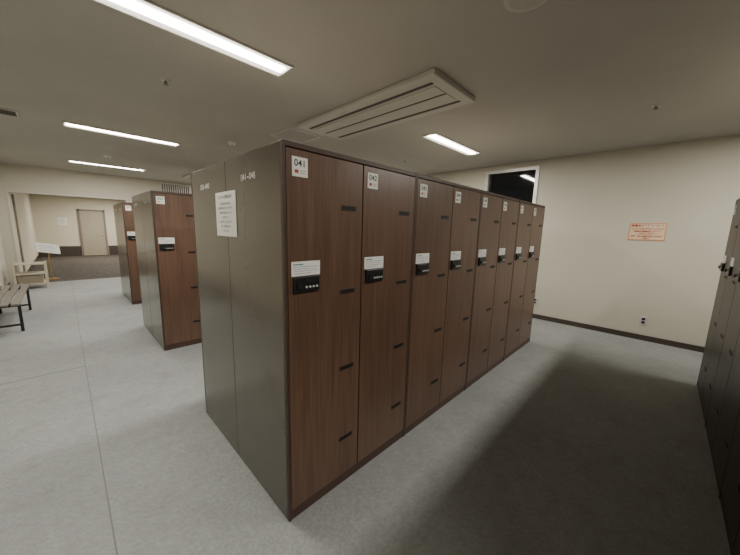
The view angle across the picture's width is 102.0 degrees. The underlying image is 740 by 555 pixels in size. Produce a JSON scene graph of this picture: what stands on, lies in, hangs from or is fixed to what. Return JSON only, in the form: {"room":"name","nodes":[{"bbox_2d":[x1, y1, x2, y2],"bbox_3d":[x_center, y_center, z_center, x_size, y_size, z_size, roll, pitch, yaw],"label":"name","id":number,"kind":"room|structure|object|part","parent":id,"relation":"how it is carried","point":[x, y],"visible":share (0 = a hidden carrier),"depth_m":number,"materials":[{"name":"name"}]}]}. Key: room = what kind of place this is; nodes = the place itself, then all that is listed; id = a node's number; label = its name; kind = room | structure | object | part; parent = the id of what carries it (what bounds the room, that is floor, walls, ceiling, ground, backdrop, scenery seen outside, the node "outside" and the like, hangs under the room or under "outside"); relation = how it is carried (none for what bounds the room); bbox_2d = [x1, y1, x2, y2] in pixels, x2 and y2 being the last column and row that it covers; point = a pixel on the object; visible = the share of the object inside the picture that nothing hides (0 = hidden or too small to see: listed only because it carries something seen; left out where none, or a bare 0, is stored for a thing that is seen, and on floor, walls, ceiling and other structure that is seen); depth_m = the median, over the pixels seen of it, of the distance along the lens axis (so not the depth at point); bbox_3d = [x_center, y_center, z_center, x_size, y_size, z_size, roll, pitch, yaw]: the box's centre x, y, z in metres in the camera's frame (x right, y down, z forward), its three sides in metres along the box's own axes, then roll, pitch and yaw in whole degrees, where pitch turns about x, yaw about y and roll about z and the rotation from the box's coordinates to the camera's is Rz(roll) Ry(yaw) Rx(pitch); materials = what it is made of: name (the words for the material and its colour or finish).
{"room":"locker room","nodes":[
{"label":"locker room","id":0,"kind":"room"},
{"bbox_2d":[0,230,8,288],"bbox_3d":[-2.307,-0.077,0.873,16.200,2.652,0.100,10,13,44],"label":"wall","id":1,"kind":"structure","parent":0,"point":[4,280],"depth_m":6.33,"materials":[{"name":"beige paint"}]},
{"bbox_2d":[8,192,37,271],"bbox_3d":[-10.740,-1.566,9.244,7.450,2.500,0.200,10,13,44],"label":"wall","id":2,"kind":"structure","parent":0,"point":[22,200],"depth_m":8.81,"materials":[{"name":"paint"}]},
{"bbox_2d":[11,194,25,271],"bbox_3d":[-8.513,-0.963,7.272,0.200,2.050,0.030,10,13,44],"label":"trim","id":3,"kind":"structure","parent":2,"relation":"attached to","point":[12,195],"depth_m":7.20,"materials":[{"name":"brown wood"}]},
{"bbox_2d":[27,254,38,271],"bbox_3d":[-10.708,-0.403,9.518,7.380,0.120,0.012,10,13,44],"label":"baseboard","id":4,"kind":"structure","parent":2,"relation":"attached to","point":[37,257],"depth_m":9.25,"materials":[{"name":"brown wood"}]},
{"bbox_2d":[30,194,124,255],"bbox_3d":[-11.174,-2.359,14.116,0.100,2.500,6.780,10,13,44],"label":"wall","id":5,"kind":"structure","parent":0,"point":[46,209],"depth_m":12.46,"materials":[{"name":"paint"}]},
{"bbox_2d":[57,217,66,224],"bbox_3d":[-12.752,-2.331,12.417,0.012,0.320,0.260,10,13,44],"label":"notice","id":6,"kind":"object","parent":5,"relation":"attached to","point":[61,220],"visible":1,"depth_m":12.41,"materials":[{"name":"white paper"}]},
{"bbox_2d":[38,245,117,256],"bbox_3d":[-11.097,-1.333,14.305,0.015,0.420,6.400,10,13,44],"label":"baseboard","id":7,"kind":"structure","parent":5,"relation":"attached to","point":[64,250],"depth_m":12.70,"materials":[{"name":"brown wood"}]},
{"bbox_2d":[77,209,108,255],"bbox_3d":[-12.098,-1.958,13.105,0.085,1.980,0.880,10,13,44],"label":"door","id":8,"kind":"structure","parent":5,"relation":"in","point":[92,223],"depth_m":13.10,"materials":[{"name":"beige paint"}]},
{"bbox_2d":[0,163,191,284],"bbox_3d":[-5.781,-1.452,8.874,0.150,2.652,6.780,10,13,44],"label":"wall","id":9,"kind":"structure","parent":0,"point":[13,177],"depth_m":6.99,"materials":[{"name":"beige paint"}]},
{"bbox_2d":[5,190,126,275],"bbox_3d":[-7.262,-0.971,7.437,0.170,2.080,2.060,10,13,44],"label":"trim","id":10,"kind":"structure","parent":9,"relation":"attached to","point":[7,191],"depth_m":6.74,"materials":[{"name":"beige wood"}]},
{"bbox_2d":[160,182,190,193],"bbox_3d":[-5.631,-2.499,8.706,0.024,0.420,0.750,10,13,44],"label":"air vent","id":11,"kind":"object","parent":9,"relation":"in","point":[168,187],"visible":0.6,"depth_m":8.67,"materials":[{"name":"metal"}]},
{"bbox_2d":[0,255,730,554],"bbox_3d":[-2.739,0.467,6.106,23.900,0.100,6.780,10,13,44],"label":"floor","id":12,"kind":"structure","parent":0,"point":[581,441],"depth_m":1.91,"materials":[{"name":"grey carpet"}]},
{"bbox_2d":[0,283,31,330],"bbox_3d":[-5.191,0.434,4.295,1.800,0.410,0.366,10,13,44],"label":"bench","id":13,"kind":"object","parent":12,"relation":"on","point":[5,303],"visible":1,"depth_m":4.20,"materials":[{"name":"brown wood"}]},
{"bbox_3d":[-4.703,0.533,3.833,0.030,0.385,0.340,10,13,44],"label":"leg frame","id":14,"kind":"part","parent":13,"relation":"part of","materials":[{"name":"metal"}]},
{"bbox_3d":[-5.671,0.357,4.772,0.030,0.385,0.340,10,13,44],"label":"leg frame","id":15,"kind":"part","parent":13,"relation":"part of","materials":[{"name":"metal"}]},
{"bbox_2d":[11,261,49,287],"bbox_3d":[-7.370,-0.057,6.520,0.480,0.560,0.480,10,13,44],"label":"rack","id":16,"kind":"object","parent":12,"relation":"on","point":[32,277],"visible":0.93,"depth_m":6.44,"materials":[{"name":"beige paint"}]},
{"bbox_3d":[-7.368,-0.006,6.206,0.030,0.560,0.030,10,13,44],"label":"leg","id":17,"kind":"part","parent":16,"relation":"part of","materials":[{"name":"beige paint"}]},
{"bbox_2d":[13,262,45,265],"bbox_3d":[-7.363,-0.303,6.479,0.467,0.020,0.470,10,13,44],"label":"shelf","id":18,"kind":"object","parent":16,"relation":"attached to","point":[19,263],"depth_m":6.42,"materials":[{"name":"beige paint"}]},
{"bbox_2d":[15,271,44,275],"bbox_3d":[-7.368,-0.096,6.512,0.467,0.020,0.470,10,13,44],"label":"shelf","id":19,"kind":"object","parent":16,"relation":"attached to","point":[32,273],"depth_m":6.46,"materials":[{"name":"beige paint"}]},
{"bbox_2d":[19,274,43,283],"bbox_3d":[-7.372,0.017,6.532,0.340,0.170,0.340,10,13,44],"label":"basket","id":20,"kind":"object","parent":16,"relation":"on","point":[38,278],"depth_m":6.42,"materials":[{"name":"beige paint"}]},
{"bbox_2d":[17,280,48,284],"bbox_3d":[-7.374,0.111,6.546,0.467,0.020,0.470,10,13,44],"label":"shelf","id":21,"kind":"object","parent":16,"relation":"attached to","point":[43,281],"depth_m":6.46,"materials":[{"name":"beige paint"}]},
{"bbox_3d":[-7.052,-0.049,6.523,0.030,0.560,0.030,10,13,44],"label":"leg","id":22,"kind":"part","parent":16,"relation":"part of","materials":[{"name":"beige paint"}]},
{"bbox_2d":[35,242,60,279],"bbox_3d":[-7.994,-0.414,7.475,0.279,0.930,0.421,9,12,38],"label":"sign stand","id":23,"kind":"object","parent":12,"relation":"on","point":[40,247],"visible":0.94,"depth_m":7.45,"materials":[{"name":"gold metal"}]},
{"bbox_3d":[-7.986,-0.726,7.425,0.022,0.300,0.420,-40,-21,21],"label":"sign panel","id":24,"kind":"part","parent":23,"relation":"part of","materials":[{"name":"white plastic"}]},
{"bbox_2d":[113,204,126,297],"bbox_3d":[-4.608,-0.564,6.223,0.645,1.800,0.917,10,13,44],"label":"locker","id":25,"kind":"object","parent":12,"relation":"on","point":[115,207],"visible":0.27,"depth_m":5.88,"materials":[{"name":"metal"}]},
{"bbox_2d":[117,202,141,304],"bbox_3d":[-4.146,-0.480,5.775,0.645,1.800,0.917,10,13,44],"label":"locker","id":26,"kind":"object","parent":12,"relation":"on","point":[125,209],"visible":0.3,"depth_m":5.33,"materials":[{"name":"wood"}]},
{"bbox_2d":[132,194,152,335],"bbox_3d":[-2.700,-0.203,4.289,0.645,1.800,0.917,10,13,44],"label":"locker","id":27,"kind":"object","parent":12,"relation":"on","point":[136,201],"visible":0.2,"depth_m":3.93,"materials":[{"name":"metal"}]},
{"bbox_2d":[140,190,201,350],"bbox_3d":[-2.238,-0.119,3.841,0.645,1.800,0.917,10,13,44],"label":"locker","id":28,"kind":"object","parent":12,"relation":"on","point":[167,217],"visible":0.44,"depth_m":3.45,"materials":[{"name":"wood"}]},
{"bbox_3d":[-2.270,-0.838,3.242,0.004,0.080,0.077,10,13,44],"label":"number plate","id":29,"kind":"part","parent":28,"relation":"part of","materials":[{"name":"white paper"}]},
{"bbox_2d":[191,161,238,454],"bbox_3d":[-0.728,0.165,2.321,0.645,1.800,0.917,10,13,44],"label":"locker","id":30,"kind":"object","parent":12,"relation":"on","point":[212,249],"visible":0.34,"depth_m":1.96,"materials":[{"name":"metal"}]},
{"bbox_2d":[215,190,236,236],"bbox_3d":[-0.810,-0.356,1.682,0.290,0.245,0.003,10,13,44],"label":"notice sheet","id":31,"kind":"object","parent":30,"relation":"attached to","point":[226,216],"visible":1,"depth_m":1.67,"materials":[{"name":"white paper"}]},
{"bbox_2d":[225,139,416,521],"bbox_3d":[-0.266,0.249,1.873,0.645,1.800,0.917,10,13,44],"label":"locker","id":32,"kind":"object","parent":12,"relation":"on","point":[321,253],"visible":1,"depth_m":1.54,"materials":[{"name":"wood"}]},
{"bbox_3d":[-0.298,-0.469,1.274,0.004,0.080,0.077,10,13,44],"label":"number plate","id":33,"kind":"part","parent":32,"relation":"part of","materials":[{"name":"white plastic"}]},
{"bbox_3d":[-0.218,0.291,1.515,0.018,1.713,0.438,10,13,44],"label":"door","id":34,"kind":"part","parent":32,"relation":"part of","materials":[{"name":"brown wood"}]},
{"bbox_3d":[0.015,-0.512,1.589,0.004,0.080,0.077,10,13,44],"label":"number plate","id":35,"kind":"part","parent":32,"relation":"part of","materials":[{"name":"white plastic"}]},
{"bbox_3d":[0.096,0.249,1.830,0.018,1.713,0.438,10,13,44],"label":"door","id":36,"kind":"part","parent":32,"relation":"part of","materials":[{"name":"brown wood"}]},
{"bbox_2d":[404,173,481,435],"bbox_3d":[0.378,0.162,2.520,0.645,1.800,0.915,10,13,44],"label":"locker","id":37,"kind":"object","parent":12,"relation":"on","point":[447,214],"visible":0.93,"depth_m":2.24,"materials":[{"name":"wood"}]},
{"bbox_3d":[0.346,-0.556,1.921,0.004,0.080,0.077,10,13,44],"label":"number plate","id":38,"kind":"part","parent":37,"relation":"part of","materials":[{"name":"white paper"}]},
{"bbox_3d":[0.426,0.204,2.162,0.018,1.713,0.438,10,13,44],"label":"door","id":39,"kind":"part","parent":37,"relation":"part of","materials":[{"name":"brown wood"}]},
{"bbox_3d":[0.659,-0.598,2.236,0.004,0.080,0.077,10,13,44],"label":"number plate","id":40,"kind":"part","parent":37,"relation":"part of","materials":[{"name":"white paper"}]},
{"bbox_3d":[0.739,0.162,2.478,0.018,1.713,0.438,10,13,44],"label":"door","id":41,"kind":"part","parent":37,"relation":"part of","materials":[{"name":"brown wood"}]},
{"bbox_2d":[465,190,519,389],"bbox_3d":[1.022,0.076,3.168,0.645,1.800,0.915,10,13,44],"label":"locker","id":42,"kind":"object","parent":12,"relation":"on","point":[498,220],"visible":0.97,"depth_m":2.90,"materials":[{"name":"wood"}]},
{"bbox_3d":[1.070,0.117,2.810,0.018,1.713,0.438,10,13,44],"label":"door","id":43,"kind":"part","parent":42,"relation":"part of","materials":[{"name":"brown wood"}]},
{"bbox_3d":[0.989,-0.643,2.568,0.004,0.080,0.077,10,13,44],"label":"number plate","id":44,"kind":"part","parent":42,"relation":"part of","materials":[{"name":"white paper"}]},
{"bbox_3d":[1.383,0.075,3.125,0.018,1.713,0.438,10,13,44],"label":"door","id":45,"kind":"part","parent":42,"relation":"part of","materials":[{"name":"brown wood"}]},
{"bbox_3d":[1.303,-0.685,2.884,0.004,0.080,0.077,10,13,44],"label":"number plate","id":46,"kind":"part","parent":42,"relation":"part of","materials":[{"name":"white paper"}]},
{"bbox_2d":[504,200,544,359],"bbox_3d":[1.666,-0.011,3.815,0.645,1.800,0.915,10,13,44],"label":"locker","id":47,"kind":"object","parent":12,"relation":"on","point":[531,215],"visible":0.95,"depth_m":3.56,"materials":[{"name":"wood"}]},
{"bbox_3d":[1.713,0.031,3.457,0.018,1.713,0.438,10,13,44],"label":"door","id":48,"kind":"part","parent":47,"relation":"part of","materials":[{"name":"brown wood"}]},
{"bbox_3d":[2.027,-0.011,3.772,0.018,1.713,0.438,10,13,44],"label":"door","id":49,"kind":"part","parent":47,"relation":"part of","materials":[{"name":"brown wood"}]},
{"bbox_2d":[697,198,739,421],"bbox_3d":[3.175,0.268,2.323,0.645,1.800,0.915,10,13,44],"label":"locker","id":50,"kind":"object","parent":12,"relation":"on","point":[730,265],"visible":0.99,"depth_m":2.51,"materials":[{"name":"grey painted metal"}]},
{"bbox_2d":[705,270,739,496],"bbox_3d":[2.532,0.355,1.675,0.645,1.800,0.915,10,13,44],"label":"locker","id":51,"kind":"object","parent":12,"relation":"on","point":[724,406],"visible":0.94,"depth_m":1.94,"materials":[{"name":"grey painted metal"}]},
{"bbox_3d":[2.172,0.323,1.713,0.018,1.713,0.438,10,13,44],"label":"door","id":52,"kind":"part","parent":51,"relation":"part of","materials":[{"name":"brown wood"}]},
{"bbox_2d":[719,411,739,554],"bbox_3d":[1.888,0.442,1.028,0.645,1.800,0.915,10,13,44],"label":"locker","id":53,"kind":"object","parent":12,"relation":"on","point":[729,496],"visible":1,"depth_m":1.51,"materials":[{"name":"wood"}]},
{"bbox_3d":[1.528,0.409,1.066,0.018,1.713,0.438,10,13,44],"label":"door","id":54,"kind":"part","parent":53,"relation":"part of","materials":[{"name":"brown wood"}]},
{"bbox_2d":[0,0,739,183],"bbox_3d":[0.021,-1.760,3.064,16.350,0.100,6.780,10,13,44],"label":"ceiling","id":55,"kind":"structure","parent":0,"point":[556,78],"depth_m":2.39,"materials":[{"name":"paint"}]},
{"bbox_2d":[0,108,19,116],"bbox_3d":[-4.164,-1.849,3.289,0.260,0.015,0.400,10,13,44],"label":"ceiling vent","id":56,"kind":"object","parent":55,"relation":"in","point":[4,111],"visible":1,"depth_m":3.36,"materials":[{"name":"beige plastic"}]},
{"bbox_2d":[68,160,145,170],"bbox_3d":[-5.603,-2.391,6.426,0.220,0.014,1.250,10,13,44],"label":"recessed light","id":57,"kind":"object","parent":55,"relation":"in","point":[72,161],"visible":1,"depth_m":6.36,"materials":[{"name":"white plastic"}]},
{"bbox_2d":[62,121,180,146],"bbox_3d":[-3.368,-1.966,4.146,0.220,0.014,1.250,10,13,44],"label":"recessed light","id":58,"kind":"object","parent":55,"relation":"in","point":[64,123],"visible":1,"depth_m":4.07,"materials":[{"name":"white plastic"}]},
{"bbox_2d":[160,78,170,85],"bbox_3d":[-1.734,-1.653,2.543,0.080,0.038,0.080,10,13,44],"label":"sprinkler","id":59,"kind":"object","parent":55,"relation":"attached to","point":[164,80],"visible":1,"depth_m":2.53,"materials":[{"name":"grey metal"}]},
{"bbox_2d":[182,173,190,178],"bbox_3d":[-3.884,-2.450,7.202,1.800,0.052,0.670,10,13,44],"label":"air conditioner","id":60,"kind":"object","parent":55,"relation":"attached to","point":[188,176],"visible":0.19,"depth_m":7.42,"materials":[{"name":"beige plastic"}]},
{"bbox_2d":[92,0,293,77],"bbox_3d":[-1.090,-1.544,1.895,0.220,0.014,1.250,10,13,44],"label":"recessed light","id":61,"kind":"object","parent":55,"relation":"in","point":[150,12],"visible":1,"depth_m":1.89,"materials":[{"name":"white plastic"}]},
{"bbox_2d":[228,141,235,145],"bbox_3d":[-2.009,-1.948,4.363,0.110,0.047,0.110,10,13,44],"label":"smoke detector","id":62,"kind":"object","parent":55,"relation":"attached to","point":[232,143],"visible":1,"depth_m":4.33,"materials":[{"name":"white plastic"}]},
{"bbox_2d":[270,127,320,142],"bbox_3d":[-0.988,-1.880,3.980,0.480,0.006,0.480,10,13,44],"label":"ceiling hatch","id":63,"kind":"object","parent":55,"relation":"attached to","point":[291,134],"visible":1,"depth_m":3.97,"materials":[{"name":"metal"}]},
{"bbox_2d":[298,68,474,139],"bbox_3d":[0.050,-1.689,3.108,1.870,0.052,0.670,10,13,44],"label":"air conditioner","id":64,"kind":"object","parent":55,"relation":"attached to","point":[429,92],"visible":1,"depth_m":2.85,"materials":[{"name":"beige plastic"}]},
{"bbox_2d":[315,86,455,135],"bbox_3d":[0.050,-1.668,3.112,1.670,0.008,0.330,10,13,44],"label":"grille","id":65,"kind":"object","parent":64,"relation":"attached to","point":[429,97],"depth_m":2.94,"materials":[{"name":"beige plastic"}]},
{"bbox_2d":[422,132,480,155],"bbox_3d":[1.177,-1.854,4.203,0.220,0.014,1.250,10,13,44],"label":"recessed light","id":66,"kind":"object","parent":55,"relation":"in","point":[435,137],"visible":1,"depth_m":4.12,"materials":[{"name":"white plastic"}]},
{"bbox_2d":[504,0,546,11],"bbox_3d":[0.804,-1.433,1.522,0.230,0.017,0.230,10,13,44],"label":"ceiling speaker","id":67,"kind":"object","parent":55,"relation":"attached to","point":[511,5],"visible":1,"depth_m":1.57},
{"bbox_2d":[650,104,661,110],"bbox_3d":[2.647,-1.574,2.772,0.080,0.038,0.080,10,13,44],"label":"sprinkler","id":68,"kind":"object","parent":55,"relation":"attached to","point":[655,106],"visible":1,"depth_m":2.77,"materials":[{"name":"grey metal"}]},
{"bbox_2d":[425,135,739,346],"bbox_3d":[2.382,-0.708,5.588,16.200,2.652,0.100,10,13,44],"label":"wall","id":69,"kind":"structure","parent":0,"point":[589,272],"depth_m":4.20,"materials":[{"name":"beige paint"}]},
{"bbox_2d":[485,166,539,203],"bbox_3d":[2.500,-1.500,5.344,0.900,0.820,0.110,10,13,44],"label":"window","id":70,"kind":"structure","parent":69,"relation":"in","point":[517,183],"depth_m":5.26,"materials":[{"name":"glass"}]},
{"bbox_2d":[532,314,704,352],"bbox_3d":[2.309,0.569,5.753,16.200,0.075,0.012,10,13,44],"label":"baseboard","id":71,"kind":"structure","parent":69,"relation":"attached to","point":[556,320],"depth_m":4.37,"materials":[{"name":"brown wood"}]},
{"bbox_2d":[639,316,647,325],"bbox_3d":[3.853,0.610,4.223,0.084,0.132,0.011,10,13,44],"label":"wall outlet","id":72,"kind":"object","parent":69,"relation":"attached to","point":[643,319],"visible":1,"depth_m":4.22,"materials":[{"name":"plastic"}]},
{"bbox_2d":[627,223,667,240],"bbox_3d":[3.801,-0.627,4.111,0.380,0.235,0.010,10,13,44],"label":"notice","id":73,"kind":"object","parent":69,"relation":"attached to","point":[637,231],"visible":1,"depth_m":4.10,"materials":[{"name":"pink paper"}]}
]}

